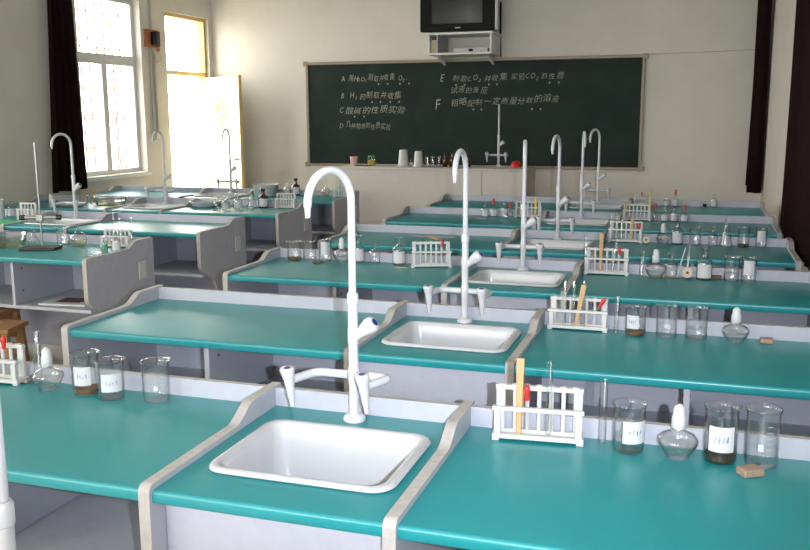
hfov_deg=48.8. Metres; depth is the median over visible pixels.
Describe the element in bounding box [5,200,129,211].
countertop
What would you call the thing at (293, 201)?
test tube rack
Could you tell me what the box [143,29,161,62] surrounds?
board
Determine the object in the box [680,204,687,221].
dropper bottle
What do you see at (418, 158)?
cup
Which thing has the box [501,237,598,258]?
countertop
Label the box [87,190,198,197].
countertop
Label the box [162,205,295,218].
countertop
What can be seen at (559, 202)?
faucet
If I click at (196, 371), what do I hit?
shelf
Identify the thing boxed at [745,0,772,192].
curtain
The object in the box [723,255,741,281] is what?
beaker
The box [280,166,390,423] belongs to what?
faucet
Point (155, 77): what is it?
conduit
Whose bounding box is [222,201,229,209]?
bottle
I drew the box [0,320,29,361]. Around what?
wooden stool
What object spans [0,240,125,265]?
countertop
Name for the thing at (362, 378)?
outlet
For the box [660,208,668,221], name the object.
bottle
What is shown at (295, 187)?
bottle
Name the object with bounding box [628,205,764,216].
countertop
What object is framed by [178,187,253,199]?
sink cabinet
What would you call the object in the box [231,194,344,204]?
countertop
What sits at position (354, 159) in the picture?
cup
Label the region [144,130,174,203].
faucet
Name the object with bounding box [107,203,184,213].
countertop
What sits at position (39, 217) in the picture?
stand
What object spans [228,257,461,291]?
countertop
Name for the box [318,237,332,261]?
beaker
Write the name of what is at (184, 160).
ground
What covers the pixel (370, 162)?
jar
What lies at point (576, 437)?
test tube rack
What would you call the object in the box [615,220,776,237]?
countertop
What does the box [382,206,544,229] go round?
lab table
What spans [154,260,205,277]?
shelf
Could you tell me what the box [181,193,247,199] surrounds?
countertop
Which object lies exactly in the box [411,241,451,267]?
test tube rack
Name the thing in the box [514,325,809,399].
countertop
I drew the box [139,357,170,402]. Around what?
beaker
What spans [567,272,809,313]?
countertop
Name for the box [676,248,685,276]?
rod
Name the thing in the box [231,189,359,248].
lab table
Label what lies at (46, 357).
lamp
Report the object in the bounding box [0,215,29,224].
countertop
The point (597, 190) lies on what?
faucet
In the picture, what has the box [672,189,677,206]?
dropper bottle
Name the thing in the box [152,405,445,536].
countertop
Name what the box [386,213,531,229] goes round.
countertop
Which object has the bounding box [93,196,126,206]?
trough
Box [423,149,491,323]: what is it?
faucet
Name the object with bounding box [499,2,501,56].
cable
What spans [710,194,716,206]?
bottle
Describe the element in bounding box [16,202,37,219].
test tube rack
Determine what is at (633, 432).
beaker
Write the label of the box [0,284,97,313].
shelf
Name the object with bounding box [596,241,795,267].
countertop
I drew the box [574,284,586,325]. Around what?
clamp
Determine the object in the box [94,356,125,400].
beaker
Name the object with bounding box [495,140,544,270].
faucet
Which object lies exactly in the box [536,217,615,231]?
countertop
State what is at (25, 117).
wall
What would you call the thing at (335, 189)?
test tube rack
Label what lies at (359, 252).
bottle
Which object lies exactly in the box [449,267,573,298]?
countertop
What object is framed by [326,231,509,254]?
countertop
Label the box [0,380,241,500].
countertop
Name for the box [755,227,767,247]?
beaker
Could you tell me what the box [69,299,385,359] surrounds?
countertop
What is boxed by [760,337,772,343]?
wood block
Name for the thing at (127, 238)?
test tube rack
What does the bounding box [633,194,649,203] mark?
test tube rack
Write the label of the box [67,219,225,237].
countertop
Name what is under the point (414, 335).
sink basin
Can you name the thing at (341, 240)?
lamp
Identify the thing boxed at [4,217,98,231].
countertop
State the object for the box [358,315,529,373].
countertop
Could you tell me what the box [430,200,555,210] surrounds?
countertop
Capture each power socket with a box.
[138,260,146,279]
[235,235,240,251]
[304,218,307,230]
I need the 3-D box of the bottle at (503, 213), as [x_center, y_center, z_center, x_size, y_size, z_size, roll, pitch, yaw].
[0.799,-0.537,7.197,0.064,0.130,0.066,1,10,6]
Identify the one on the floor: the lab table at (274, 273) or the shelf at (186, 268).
the lab table at (274, 273)
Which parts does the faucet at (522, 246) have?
arm, arm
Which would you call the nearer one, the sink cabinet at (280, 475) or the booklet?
the sink cabinet at (280, 475)
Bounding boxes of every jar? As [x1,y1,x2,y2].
[49,194,53,206]
[367,156,375,164]
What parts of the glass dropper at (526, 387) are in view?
red bulb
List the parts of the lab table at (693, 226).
panel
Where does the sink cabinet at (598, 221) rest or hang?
on the floor
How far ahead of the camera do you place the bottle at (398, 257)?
4.87 m
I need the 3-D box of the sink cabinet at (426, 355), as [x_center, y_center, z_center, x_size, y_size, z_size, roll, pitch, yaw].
[0.175,0.585,3.370,0.596,0.836,0.664,3,11,18]
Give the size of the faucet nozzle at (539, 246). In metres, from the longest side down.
0.108 x 0.038 x 0.038 m
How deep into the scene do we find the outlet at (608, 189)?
8.00 m
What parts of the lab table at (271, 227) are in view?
panel, panel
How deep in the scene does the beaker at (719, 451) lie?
2.08 m
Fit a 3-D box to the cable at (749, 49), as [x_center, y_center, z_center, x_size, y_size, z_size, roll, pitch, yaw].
[3.346,-2.497,9.977,1.240,0.031,0.009,3,11,18]
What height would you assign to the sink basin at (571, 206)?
0.219 m
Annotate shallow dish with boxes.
[58,204,81,206]
[190,200,220,207]
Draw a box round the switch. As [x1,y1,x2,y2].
[151,32,156,44]
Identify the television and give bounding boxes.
[420,0,498,32]
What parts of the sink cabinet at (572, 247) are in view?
panel, panel, panel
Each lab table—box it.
[0,209,53,224]
[0,232,154,345]
[0,361,265,549]
[4,194,140,211]
[61,285,399,391]
[67,213,246,289]
[85,185,207,197]
[162,199,311,263]
[222,247,469,303]
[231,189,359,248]
[318,223,514,256]
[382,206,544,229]
[397,405,809,549]
[427,194,562,210]
[514,311,809,436]
[567,261,809,326]
[596,232,801,270]
[615,213,781,237]
[628,199,768,216]
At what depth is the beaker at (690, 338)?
3.25 m
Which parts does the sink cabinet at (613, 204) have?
panel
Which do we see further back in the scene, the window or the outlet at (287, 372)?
the window
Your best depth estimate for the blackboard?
10.85 m
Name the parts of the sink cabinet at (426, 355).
panel, panel, panel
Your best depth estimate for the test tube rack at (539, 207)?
7.12 m
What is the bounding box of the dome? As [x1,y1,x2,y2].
[510,161,521,166]
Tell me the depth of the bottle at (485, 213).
7.18 m
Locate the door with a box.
[164,11,244,187]
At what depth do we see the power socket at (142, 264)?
5.57 m
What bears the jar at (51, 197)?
on the lab table at (44, 199)
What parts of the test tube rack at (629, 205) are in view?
rail, rail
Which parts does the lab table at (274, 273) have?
panel, panel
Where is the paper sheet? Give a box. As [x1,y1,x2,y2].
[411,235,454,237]
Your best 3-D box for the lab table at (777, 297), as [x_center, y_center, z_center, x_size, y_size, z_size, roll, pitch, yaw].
[1.369,0.417,4.276,1.108,0.836,0.664,3,11,18]
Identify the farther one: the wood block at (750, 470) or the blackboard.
the blackboard
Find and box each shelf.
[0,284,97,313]
[15,493,140,549]
[143,365,343,391]
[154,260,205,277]
[246,239,277,251]
[311,224,335,233]
[426,31,501,65]
[542,401,809,436]
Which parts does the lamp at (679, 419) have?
lamp shade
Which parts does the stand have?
rod, plate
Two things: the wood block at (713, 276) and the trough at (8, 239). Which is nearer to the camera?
the wood block at (713, 276)
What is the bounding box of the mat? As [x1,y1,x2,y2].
[0,220,17,223]
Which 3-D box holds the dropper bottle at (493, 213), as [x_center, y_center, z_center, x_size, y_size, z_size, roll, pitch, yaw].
[0.714,-0.544,7.190,0.057,0.147,0.058,1,10,6]
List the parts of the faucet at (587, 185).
arm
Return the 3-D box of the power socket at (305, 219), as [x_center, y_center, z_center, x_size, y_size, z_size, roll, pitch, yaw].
[-0.877,-0.447,7.886,0.008,0.115,0.075,3,11,18]
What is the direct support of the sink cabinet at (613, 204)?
on the floor
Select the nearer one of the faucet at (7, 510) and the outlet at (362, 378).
the faucet at (7, 510)
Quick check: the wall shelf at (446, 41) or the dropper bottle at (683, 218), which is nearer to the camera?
the dropper bottle at (683, 218)
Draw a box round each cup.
[0,199,4,218]
[350,156,357,164]
[398,150,408,165]
[413,151,423,166]
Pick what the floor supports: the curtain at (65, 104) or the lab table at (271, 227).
the lab table at (271, 227)
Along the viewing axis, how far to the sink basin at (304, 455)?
2.28 m
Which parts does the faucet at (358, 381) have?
arm, arm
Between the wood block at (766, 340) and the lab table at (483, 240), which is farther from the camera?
the lab table at (483, 240)
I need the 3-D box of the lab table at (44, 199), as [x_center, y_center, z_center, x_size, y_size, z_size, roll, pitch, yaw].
[-3.102,-0.306,8.431,1.128,0.836,0.664,3,11,18]
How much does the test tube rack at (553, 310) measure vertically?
0.122 m
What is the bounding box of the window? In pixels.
[75,0,151,181]
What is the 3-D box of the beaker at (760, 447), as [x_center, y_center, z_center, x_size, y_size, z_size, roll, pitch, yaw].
[0.832,0.375,2.076,0.083,0.137,0.083,4,11,22]
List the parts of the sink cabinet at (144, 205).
panel, panel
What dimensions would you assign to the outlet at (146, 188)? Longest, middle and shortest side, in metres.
0.108 x 0.038 x 0.038 m
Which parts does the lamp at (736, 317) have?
lamp shade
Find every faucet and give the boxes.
[0,400,15,549]
[50,133,85,218]
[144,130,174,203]
[216,128,239,192]
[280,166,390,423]
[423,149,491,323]
[485,104,507,166]
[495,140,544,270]
[536,134,575,239]
[564,131,595,217]
[583,129,610,203]
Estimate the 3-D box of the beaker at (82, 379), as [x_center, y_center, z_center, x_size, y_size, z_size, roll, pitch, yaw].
[-0.947,0.289,2.644,0.088,0.122,0.088,-4,11,-20]
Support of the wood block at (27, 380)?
on the lab table at (76, 465)
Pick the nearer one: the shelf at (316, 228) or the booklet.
the booklet
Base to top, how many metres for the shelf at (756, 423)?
0.020 m
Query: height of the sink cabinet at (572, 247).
0.836 m
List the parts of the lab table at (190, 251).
panel, panel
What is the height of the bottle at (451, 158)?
0.162 m
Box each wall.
[0,0,213,203]
[211,0,772,201]
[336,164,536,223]
[760,0,807,270]
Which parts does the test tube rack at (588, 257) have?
post, rail, rail, post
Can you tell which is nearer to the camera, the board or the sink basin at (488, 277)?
the sink basin at (488, 277)
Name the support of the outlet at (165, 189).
attached to the faucet at (165, 190)
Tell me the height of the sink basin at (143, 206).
0.219 m
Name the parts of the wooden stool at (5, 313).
seat, leg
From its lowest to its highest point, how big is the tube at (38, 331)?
0.163 m
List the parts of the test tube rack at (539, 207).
rail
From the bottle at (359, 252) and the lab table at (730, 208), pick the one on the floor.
the lab table at (730, 208)
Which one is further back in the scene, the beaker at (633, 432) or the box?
the box
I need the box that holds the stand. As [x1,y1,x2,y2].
[18,142,62,250]
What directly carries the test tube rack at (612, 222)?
on the lab table at (779, 253)
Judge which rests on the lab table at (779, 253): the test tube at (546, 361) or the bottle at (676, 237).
the bottle at (676, 237)
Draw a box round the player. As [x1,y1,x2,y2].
[454,47,489,52]
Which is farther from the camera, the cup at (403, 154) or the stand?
the cup at (403, 154)
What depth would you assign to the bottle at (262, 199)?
7.96 m
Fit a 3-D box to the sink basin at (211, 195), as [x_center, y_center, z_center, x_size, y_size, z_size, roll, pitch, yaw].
[-1.906,-0.726,9.236,0.459,0.219,0.367,3,11,18]
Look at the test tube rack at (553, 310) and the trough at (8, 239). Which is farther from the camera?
the trough at (8, 239)
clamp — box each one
[428,235,439,239]
[516,358,525,433]
[534,198,536,215]
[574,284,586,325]
[599,233,603,270]
[630,217,633,239]
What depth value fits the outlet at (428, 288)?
3.45 m
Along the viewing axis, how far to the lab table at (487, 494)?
1.93 m
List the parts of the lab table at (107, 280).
panel, panel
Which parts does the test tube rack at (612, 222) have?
rail, rail, post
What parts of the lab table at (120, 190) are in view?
panel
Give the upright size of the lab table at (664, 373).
0.836 m
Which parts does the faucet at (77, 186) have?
arm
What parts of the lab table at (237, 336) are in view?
panel, panel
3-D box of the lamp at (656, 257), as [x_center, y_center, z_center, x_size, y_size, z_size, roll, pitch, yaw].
[1.255,-0.059,4.465,0.105,0.146,0.105,3,11,18]
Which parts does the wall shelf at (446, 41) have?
panel, panel, panel, panel, panel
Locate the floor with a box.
[13,343,63,364]
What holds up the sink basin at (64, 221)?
in the sink cabinet at (51, 226)
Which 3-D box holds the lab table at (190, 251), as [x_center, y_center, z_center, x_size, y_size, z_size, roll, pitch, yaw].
[-1.848,-0.010,6.747,1.119,0.836,0.664,3,11,18]
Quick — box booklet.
[38,296,86,306]
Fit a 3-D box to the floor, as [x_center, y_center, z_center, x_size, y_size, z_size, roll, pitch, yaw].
[-1.240,0.731,5.246,7.360,0.100,13.270,3,11,18]
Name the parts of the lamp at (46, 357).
lamp shade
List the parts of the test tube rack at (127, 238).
rail, rail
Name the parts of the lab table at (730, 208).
panel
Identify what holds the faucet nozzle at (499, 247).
attached to the faucet at (522, 246)
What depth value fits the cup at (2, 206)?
7.20 m
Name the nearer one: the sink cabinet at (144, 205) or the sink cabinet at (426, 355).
the sink cabinet at (426, 355)
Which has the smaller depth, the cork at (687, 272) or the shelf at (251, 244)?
the cork at (687, 272)
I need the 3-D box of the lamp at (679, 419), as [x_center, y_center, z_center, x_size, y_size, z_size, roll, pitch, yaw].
[0.651,0.370,2.126,0.096,0.131,0.095,3,11,18]
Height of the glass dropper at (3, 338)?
0.128 m
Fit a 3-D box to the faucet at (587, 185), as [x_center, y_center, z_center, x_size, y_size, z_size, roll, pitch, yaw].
[1.359,-0.767,6.893,0.249,0.684,0.202,3,11,18]
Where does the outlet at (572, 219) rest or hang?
attached to the faucet at (559, 202)
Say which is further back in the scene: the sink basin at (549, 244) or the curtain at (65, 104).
the curtain at (65, 104)
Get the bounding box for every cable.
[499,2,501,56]
[655,49,754,53]
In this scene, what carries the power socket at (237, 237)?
attached to the lab table at (190, 251)
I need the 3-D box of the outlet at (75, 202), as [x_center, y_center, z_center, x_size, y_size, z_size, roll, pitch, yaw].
[-2.600,-0.538,7.056,0.038,0.108,0.038,5,21,29]
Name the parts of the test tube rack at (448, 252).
post, rail, rail, post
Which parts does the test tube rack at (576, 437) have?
post, post, rail, rail, post, post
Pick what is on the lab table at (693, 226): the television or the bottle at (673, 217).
the bottle at (673, 217)
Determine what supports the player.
on the wall shelf at (446, 41)
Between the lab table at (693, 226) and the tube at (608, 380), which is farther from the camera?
the lab table at (693, 226)
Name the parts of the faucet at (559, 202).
arm, arm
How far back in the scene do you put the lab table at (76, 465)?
2.41 m
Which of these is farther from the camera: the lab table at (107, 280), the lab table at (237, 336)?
the lab table at (107, 280)
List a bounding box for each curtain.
[47,0,87,192]
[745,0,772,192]
[780,0,809,271]
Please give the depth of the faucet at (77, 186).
7.11 m
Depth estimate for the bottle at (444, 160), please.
9.93 m
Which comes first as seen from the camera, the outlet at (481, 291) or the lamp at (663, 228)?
the outlet at (481, 291)
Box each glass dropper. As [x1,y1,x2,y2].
[1,336,5,348]
[524,385,529,430]
[598,298,605,307]
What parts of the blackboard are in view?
frame corner, frame corner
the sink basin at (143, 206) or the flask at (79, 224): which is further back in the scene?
the sink basin at (143, 206)
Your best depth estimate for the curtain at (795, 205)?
5.49 m
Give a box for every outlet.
[50,199,55,212]
[73,200,77,213]
[144,187,148,198]
[154,132,160,139]
[164,188,167,199]
[280,365,294,405]
[355,372,369,413]
[423,284,432,311]
[476,287,485,315]
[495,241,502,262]
[536,216,541,232]
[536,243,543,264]
[569,217,574,233]
[591,200,595,213]
[606,187,610,199]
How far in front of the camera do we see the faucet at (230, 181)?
9.39 m
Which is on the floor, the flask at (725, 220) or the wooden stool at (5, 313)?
the wooden stool at (5, 313)
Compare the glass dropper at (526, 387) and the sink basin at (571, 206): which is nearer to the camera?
the glass dropper at (526, 387)
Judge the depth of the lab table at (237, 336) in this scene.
3.64 m
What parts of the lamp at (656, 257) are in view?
lamp shade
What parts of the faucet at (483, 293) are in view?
arm, arm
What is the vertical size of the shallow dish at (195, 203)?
0.052 m
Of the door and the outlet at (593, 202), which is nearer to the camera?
the outlet at (593, 202)
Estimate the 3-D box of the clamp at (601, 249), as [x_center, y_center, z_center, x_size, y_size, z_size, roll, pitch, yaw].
[1.004,-0.114,4.560,0.023,0.200,0.018,3,11,18]
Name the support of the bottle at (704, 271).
on the lab table at (777, 297)
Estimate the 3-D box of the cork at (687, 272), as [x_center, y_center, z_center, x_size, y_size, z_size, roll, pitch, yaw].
[1.402,-0.011,4.430,0.050,0.054,0.043,3,11,18]
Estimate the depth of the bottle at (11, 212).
7.29 m
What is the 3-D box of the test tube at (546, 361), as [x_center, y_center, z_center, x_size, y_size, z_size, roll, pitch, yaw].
[0.359,0.308,2.219,0.018,0.191,0.018,3,11,18]
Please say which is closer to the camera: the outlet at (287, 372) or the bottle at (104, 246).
the outlet at (287, 372)
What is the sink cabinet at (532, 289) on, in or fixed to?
on the floor
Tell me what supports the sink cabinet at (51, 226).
on the floor
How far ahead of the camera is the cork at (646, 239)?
5.60 m
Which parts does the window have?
sill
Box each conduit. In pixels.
[148,0,151,28]
[149,48,154,130]
[153,53,158,129]
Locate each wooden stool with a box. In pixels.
[0,307,20,358]
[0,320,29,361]
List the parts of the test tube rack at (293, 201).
rail, rail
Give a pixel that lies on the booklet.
(60, 300)
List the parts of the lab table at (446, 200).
panel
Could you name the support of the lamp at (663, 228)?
on the lab table at (779, 253)
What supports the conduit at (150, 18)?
attached to the wall at (25, 117)
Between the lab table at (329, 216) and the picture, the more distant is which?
the lab table at (329, 216)
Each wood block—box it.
[21,377,31,382]
[710,275,721,279]
[736,464,764,477]
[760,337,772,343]
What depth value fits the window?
10.01 m
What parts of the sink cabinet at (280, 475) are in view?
panel, panel, panel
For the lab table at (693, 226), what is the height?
0.836 m
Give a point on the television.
(436, 16)
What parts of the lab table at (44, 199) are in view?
panel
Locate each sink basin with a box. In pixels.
[24,218,97,225]
[122,203,182,209]
[194,193,245,197]
[209,419,430,493]
[382,321,520,353]
[468,269,566,287]
[517,238,593,250]
[547,218,610,225]
[569,204,623,209]
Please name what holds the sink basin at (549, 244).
in the sink cabinet at (572, 247)
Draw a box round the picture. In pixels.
[55,297,83,302]
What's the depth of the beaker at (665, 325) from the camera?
3.28 m
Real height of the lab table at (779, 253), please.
0.836 m
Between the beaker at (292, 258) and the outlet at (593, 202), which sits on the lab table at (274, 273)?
the beaker at (292, 258)
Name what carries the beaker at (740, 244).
on the lab table at (779, 253)
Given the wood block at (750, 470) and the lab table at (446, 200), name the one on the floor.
the lab table at (446, 200)
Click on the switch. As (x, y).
(153, 34)
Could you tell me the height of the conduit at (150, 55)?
0.960 m
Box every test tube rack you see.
[0,342,28,385]
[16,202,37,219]
[99,229,131,246]
[274,193,296,208]
[333,185,346,196]
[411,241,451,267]
[492,382,584,446]
[514,201,541,217]
[547,295,608,332]
[584,247,628,275]
[608,220,642,242]
[622,204,650,220]
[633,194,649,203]
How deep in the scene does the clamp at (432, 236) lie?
5.87 m
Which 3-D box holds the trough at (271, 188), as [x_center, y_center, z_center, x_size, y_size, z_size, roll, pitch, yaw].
[-1.438,-0.880,9.212,0.277,0.115,0.277,3,11,18]
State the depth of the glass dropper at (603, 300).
3.35 m
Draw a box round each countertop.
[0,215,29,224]
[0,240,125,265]
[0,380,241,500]
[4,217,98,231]
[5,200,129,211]
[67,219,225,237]
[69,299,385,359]
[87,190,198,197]
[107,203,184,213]
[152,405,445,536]
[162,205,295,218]
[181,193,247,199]
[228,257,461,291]
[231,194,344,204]
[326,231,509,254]
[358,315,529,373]
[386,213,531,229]
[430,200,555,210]
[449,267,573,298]
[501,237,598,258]
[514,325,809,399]
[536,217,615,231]
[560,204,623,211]
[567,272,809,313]
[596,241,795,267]
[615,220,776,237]
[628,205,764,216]
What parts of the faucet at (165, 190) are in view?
arm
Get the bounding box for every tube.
[31,331,42,382]
[545,361,553,435]
[598,380,608,440]
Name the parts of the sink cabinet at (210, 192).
panel, panel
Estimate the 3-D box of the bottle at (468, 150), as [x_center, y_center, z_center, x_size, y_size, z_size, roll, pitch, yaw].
[0.702,-1.302,9.930,0.066,0.195,0.067,0,10,4]
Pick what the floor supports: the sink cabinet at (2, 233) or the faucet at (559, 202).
the sink cabinet at (2, 233)
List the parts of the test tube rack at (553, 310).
post, post, rail, rail, post, post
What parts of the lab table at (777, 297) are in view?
wood strip, panel, panel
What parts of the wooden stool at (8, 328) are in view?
leg, seat, leg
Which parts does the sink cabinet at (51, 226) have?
panel, panel, panel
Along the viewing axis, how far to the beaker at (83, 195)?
8.33 m
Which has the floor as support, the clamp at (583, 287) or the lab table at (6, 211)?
the lab table at (6, 211)
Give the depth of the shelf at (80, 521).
2.44 m
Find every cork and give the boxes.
[643,236,649,242]
[682,268,692,277]
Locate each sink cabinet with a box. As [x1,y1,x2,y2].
[0,210,120,235]
[0,231,15,343]
[103,197,200,213]
[138,381,473,549]
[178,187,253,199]
[344,300,546,407]
[441,257,584,310]
[496,228,606,261]
[532,210,622,232]
[560,197,632,212]
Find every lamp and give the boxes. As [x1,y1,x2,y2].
[31,347,63,390]
[333,237,346,262]
[645,249,666,278]
[657,223,670,243]
[657,404,698,460]
[721,307,749,342]
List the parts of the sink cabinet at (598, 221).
panel, panel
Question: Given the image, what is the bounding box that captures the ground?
[85,147,198,186]
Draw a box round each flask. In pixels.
[69,224,86,246]
[719,220,732,246]
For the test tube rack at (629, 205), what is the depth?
6.88 m
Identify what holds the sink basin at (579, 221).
in the sink cabinet at (598, 221)
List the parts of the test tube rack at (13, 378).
rail, rail, post, post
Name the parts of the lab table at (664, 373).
panel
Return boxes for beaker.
[68,348,100,395]
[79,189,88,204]
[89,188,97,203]
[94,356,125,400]
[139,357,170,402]
[287,240,301,260]
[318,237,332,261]
[612,398,647,454]
[625,303,648,335]
[656,302,679,337]
[685,304,710,339]
[703,402,741,464]
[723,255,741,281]
[737,227,750,246]
[740,255,758,282]
[744,403,783,469]
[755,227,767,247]
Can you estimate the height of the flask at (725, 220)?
0.170 m
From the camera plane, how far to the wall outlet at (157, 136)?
10.65 m
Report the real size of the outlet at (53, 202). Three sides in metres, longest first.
0.108 x 0.038 x 0.038 m
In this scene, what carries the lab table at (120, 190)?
on the floor
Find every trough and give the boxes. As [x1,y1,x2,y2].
[0,231,27,248]
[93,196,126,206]
[252,183,278,195]
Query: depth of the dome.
9.79 m
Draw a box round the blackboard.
[303,53,648,170]
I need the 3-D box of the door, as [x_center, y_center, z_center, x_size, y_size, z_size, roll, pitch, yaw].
[-2.447,-1.851,11.363,0.901,2.840,1.010,3,11,18]
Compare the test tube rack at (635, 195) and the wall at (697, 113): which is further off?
the wall at (697, 113)
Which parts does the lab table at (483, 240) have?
panel, panel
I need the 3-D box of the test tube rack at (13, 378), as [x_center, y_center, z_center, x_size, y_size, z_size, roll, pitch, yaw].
[-1.283,0.270,2.763,0.225,0.121,0.057,2,10,15]
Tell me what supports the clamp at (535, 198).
in the test tube rack at (539, 207)
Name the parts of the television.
trim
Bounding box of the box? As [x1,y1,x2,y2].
[431,40,436,52]
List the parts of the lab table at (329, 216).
panel, panel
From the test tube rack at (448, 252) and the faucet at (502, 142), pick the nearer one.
the test tube rack at (448, 252)
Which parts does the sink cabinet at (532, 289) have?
panel, panel, panel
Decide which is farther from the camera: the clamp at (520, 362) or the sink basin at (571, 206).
the sink basin at (571, 206)
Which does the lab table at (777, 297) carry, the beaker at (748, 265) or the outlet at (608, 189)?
the beaker at (748, 265)
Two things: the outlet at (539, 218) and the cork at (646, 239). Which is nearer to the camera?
the cork at (646, 239)
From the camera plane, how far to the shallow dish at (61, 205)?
8.08 m
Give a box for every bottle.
[7,199,15,216]
[101,237,107,250]
[111,230,120,251]
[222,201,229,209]
[233,193,241,208]
[258,188,267,207]
[292,178,299,194]
[356,235,363,262]
[393,237,405,264]
[442,153,447,166]
[449,152,453,166]
[467,149,470,166]
[481,202,488,216]
[490,198,496,216]
[500,200,507,216]
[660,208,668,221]
[670,204,677,221]
[671,221,682,244]
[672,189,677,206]
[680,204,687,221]
[696,246,712,280]
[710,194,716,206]
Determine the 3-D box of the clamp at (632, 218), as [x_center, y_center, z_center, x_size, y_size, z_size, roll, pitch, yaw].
[1.450,-0.294,5.691,0.023,0.153,0.018,3,11,18]
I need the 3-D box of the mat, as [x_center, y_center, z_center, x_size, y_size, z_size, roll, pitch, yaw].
[-3.102,-0.411,6.950,0.218,0.004,0.200,3,11,18]
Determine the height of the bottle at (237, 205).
0.134 m
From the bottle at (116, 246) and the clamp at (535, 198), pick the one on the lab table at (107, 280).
the bottle at (116, 246)
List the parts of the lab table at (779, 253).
panel, panel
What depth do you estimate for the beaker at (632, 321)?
3.30 m
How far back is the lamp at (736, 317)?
3.19 m
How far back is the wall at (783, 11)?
8.37 m
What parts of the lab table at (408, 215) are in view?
panel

